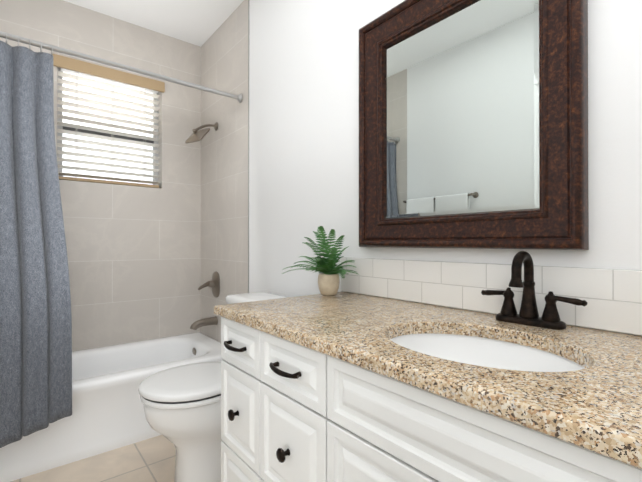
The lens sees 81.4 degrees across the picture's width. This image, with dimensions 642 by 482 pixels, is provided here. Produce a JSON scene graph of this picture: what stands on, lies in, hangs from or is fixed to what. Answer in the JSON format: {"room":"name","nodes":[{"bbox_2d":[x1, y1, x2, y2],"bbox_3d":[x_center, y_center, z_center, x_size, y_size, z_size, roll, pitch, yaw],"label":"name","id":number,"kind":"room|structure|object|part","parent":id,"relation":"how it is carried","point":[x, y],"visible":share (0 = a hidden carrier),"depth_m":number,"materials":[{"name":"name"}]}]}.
{"room":"bathroom","nodes":[
{"label":"bathroom","id":0,"kind":"room"},
{"bbox_2d":[11,435,175,481],"bbox_3d":[-0.506,1.094,1.118,1.850,0.100,3.550,0,0,-39],"label":"floor","id":1,"kind":"structure","parent":0,"point":[153,459],"depth_m":1.73,"materials":[{"name":"tile"}]},
{"bbox_2d":[0,332,222,481],"bbox_3d":[-1.308,0.869,2.108,1.544,0.360,0.697,0,0,-39],"label":"bathtub","id":2,"kind":"object","parent":1,"relation":"on","point":[108,413],"visible":0.52,"depth_m":1.89,"materials":[{"name":"white ceramic"}]},
{"bbox_2d":[138,292,286,481],"bbox_3d":[-0.456,0.659,1.695,0.678,0.775,0.386,0,0,-39],"label":"toilet","id":3,"kind":"object","parent":1,"relation":"on","point":[182,407],"visible":0.48,"depth_m":1.51,"materials":[{"name":"white ceramic"}]},
{"bbox_3d":[-0.551,0.599,1.618,0.432,0.031,0.386,0,0,-39],"label":"lid","id":4,"kind":"part","parent":3,"relation":"part of","materials":[{"name":"white plastic"}]},
{"bbox_3d":[-0.551,0.633,1.618,0.420,0.022,0.380,0,0,-39],"label":"seat","id":5,"kind":"part","parent":3,"relation":"part of","materials":[{"name":"white plastic"}]},
{"bbox_3d":[-0.289,0.292,1.831,0.232,0.040,0.380,0,0,-39],"label":"tank lid","id":6,"kind":"part","parent":3,"relation":"part of","materials":[{"name":"white ceramic"}]},
{"bbox_2d":[214,311,641,481],"bbox_3d":[0.366,0.641,0.795,0.598,0.803,1.610,0,0,-39],"label":"bathroom vanity","id":7,"kind":"object","parent":1,"relation":"on","point":[293,410],"depth_m":0.73,"materials":[{"name":"white wood"}]},
{"bbox_2d":[214,291,641,454],"bbox_3d":[0.374,0.227,0.803,0.579,0.030,1.610,0,0,-39],"label":"countertop","id":8,"kind":"structure","parent":7,"relation":"on","point":[586,381],"depth_m":0.80,"materials":[{"name":"beige stone"}]},
{"bbox_2d":[282,226,357,295],"bbox_3d":[-0.006,0.076,1.492,0.258,0.277,0.383,0,0,-39],"label":"plant","id":9,"kind":"object","parent":8,"relation":"on","point":[328,276],"visible":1,"depth_m":1.46,"materials":[{"name":"green plant"}]},
{"bbox_3d":[0.030,0.173,1.493,0.088,0.084,0.088,0,0,-39],"label":"pot","id":10,"kind":"part","parent":9,"relation":"part of","materials":[{"name":"ceramic"}]},
{"bbox_2d":[390,333,584,371],"bbox_3d":[0.327,0.322,0.793,0.374,0.158,0.476,0,0,-39],"label":"sink","id":11,"kind":"object","parent":8,"relation":"in","point":[491,350],"depth_m":0.92,"materials":[{"name":"white ceramic"}]},
{"bbox_2d":[482,251,585,330],"bbox_3d":[0.514,0.118,0.945,0.112,0.187,0.244,0,0,-39],"label":"faucet","id":12,"kind":"object","parent":8,"relation":"on","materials":[{"name":"black metal"}]},
{"bbox_2d":[0,0,200,350],"bbox_3d":[-1.576,-0.225,2.445,1.550,2.550,0.150,0,0,-39],"label":"wall","id":13,"kind":"structure","parent":0,"point":[133,254],"depth_m":2.58,"materials":[{"name":"tile"}]},
{"bbox_2d":[57,67,159,184],"bbox_3d":[-1.435,-0.759,2.560,0.618,0.758,0.104,0,0,-39],"label":"window blinds","id":14,"kind":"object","parent":13,"relation":"in","point":[83,103],"depth_m":2.53,"materials":[{"name":"grey plastic"}]},
{"bbox_3d":[-1.459,-0.924,2.589,0.550,0.360,0.004,0,0,-39],"label":"glass","id":15,"kind":"part","parent":14,"relation":"part of","materials":[{"name":"white"}]},
{"bbox_3d":[-1.459,-0.559,2.587,0.550,0.290,0.004,0,0,-39],"label":"glass","id":16,"kind":"part","parent":14,"relation":"part of","materials":[{"name":"white"}]},
{"bbox_3d":[-1.454,-0.724,2.582,0.550,0.040,0.045,0,0,-39],"label":"window meeting rail","id":17,"kind":"part","parent":14,"relation":"part of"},
{"bbox_2d":[60,68,157,93],"bbox_3d":[-1.416,-1.103,2.538,0.580,0.048,0.050,0,0,-39],"label":"headrail","id":18,"kind":"object","parent":14,"relation":"attached to","point":[104,80],"visible":0.36,"depth_m":2.51,"materials":[{"name":"white plastic"}]},
{"bbox_2d":[111,88,111,180],"bbox_3d":[-1.402,-0.744,2.518,0.003,0.680,0.002,0,0,-39],"label":"blind cord","id":19,"kind":"object","parent":18,"relation":"hanging from","point":[111,88],"depth_m":2.56,"materials":[{"name":"white fabric"}]},
{"bbox_2d":[143,89,145,183],"bbox_3d":[-1.243,-0.744,2.647,0.003,0.680,0.002,0,0,-39],"label":"blind cord","id":20,"kind":"object","parent":18,"relation":"hanging from","point":[145,139],"depth_m":2.65,"materials":[{"name":"white fabric"}]},
{"bbox_2d":[53,54,164,187],"bbox_3d":[-1.411,-0.764,2.516,0.662,0.758,0.092,0,0,-39],"label":"window valance","id":21,"kind":"object","parent":14,"relation":"attached to","point":[64,62],"visible":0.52,"depth_m":2.47,"materials":[{"name":"beige wood"}]},
{"bbox_2d":[63,0,243,46],"bbox_3d":[-0.506,-1.556,1.131,1.850,0.100,3.550,0,0,-39],"label":"ceiling","id":22,"kind":"structure","parent":0,"point":[198,22],"depth_m":2.46,"materials":[{"name":"white paint"}]},
{"bbox_2d":[249,0,641,335],"bbox_3d":[0.446,-0.231,1.300,0.150,2.550,2.625,0,0,-39],"label":"wall","id":23,"kind":"structure","parent":0,"point":[303,118],"depth_m":1.65,"materials":[{"name":"white paint"}]},
{"bbox_2d":[200,0,247,342],"bbox_3d":[-0.672,-0.224,2.679,0.150,2.550,0.925,0,0,-39],"label":"wall tiles","id":24,"kind":"structure","parent":23,"relation":"attached to","point":[224,182],"depth_m":2.54,"materials":[{"name":"beige tile"}]},
{"bbox_2d":[0,31,242,447],"bbox_3d":[-1.061,-0.017,1.809,1.544,1.828,0.205,0,0,-39],"label":"shower curtain","id":25,"kind":"object","parent":24,"relation":"attached to","point":[35,350],"visible":1,"depth_m":1.62,"materials":[{"name":"blue fabric"}]},
{"bbox_2d":[185,122,217,143],"bbox_3d":[-0.825,-0.754,2.588,0.202,0.174,0.168,0,0,-39],"label":"shower head","id":26,"kind":"object","parent":24,"relation":"attached to","point":[197,134],"visible":1,"depth_m":2.54},
{"bbox_2d":[190,316,217,329],"bbox_3d":[-0.812,0.569,2.578,0.185,0.076,0.060,0,0,-39],"label":"tub spout","id":27,"kind":"object","parent":24,"relation":"attached to","point":[196,325],"visible":1,"depth_m":2.56,"materials":[{"name":"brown metal"}]},
{"bbox_2d":[198,271,219,297],"bbox_3d":[-0.798,0.306,2.590,0.151,0.184,0.120,0,0,-39],"label":"shower valve","id":28,"kind":"object","parent":24,"relation":"attached to","point":[214,283],"visible":0.98,"depth_m":2.60,"materials":[{"name":"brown metal"}]},
{"bbox_2d":[248,0,248,292],"bbox_3d":[-0.441,-0.226,2.272,0.004,2.550,0.008,0,0,-39],"label":"trim","id":29,"kind":"structure","parent":23,"relation":"attached to","point":[248,146],"depth_m":2.27,"materials":[{"name":"grey paint"}]},
{"bbox_2d":[359,0,588,249],"bbox_3d":[0.399,-0.410,1.197,0.048,0.866,0.757,0,0,-39],"label":"mirror","id":30,"kind":"object","parent":23,"relation":"attached to","point":[473,124],"visible":1,"depth_m":1.13,"materials":[{"name":"brown metal"}]},
{"bbox_3d":[0.412,-0.410,1.207,0.004,0.654,0.545,0,0,-39],"label":"glass","id":31,"kind":"part","parent":30,"relation":"part of","materials":[{"name":"white"}]},
{"bbox_2d":[341,257,641,335],"bbox_3d":[0.596,0.139,0.983,0.008,0.146,1.610,0,0,-39],"label":"backsplash","id":32,"kind":"structure","parent":23,"relation":"attached to","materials":[{"name":"tile"}]}
]}

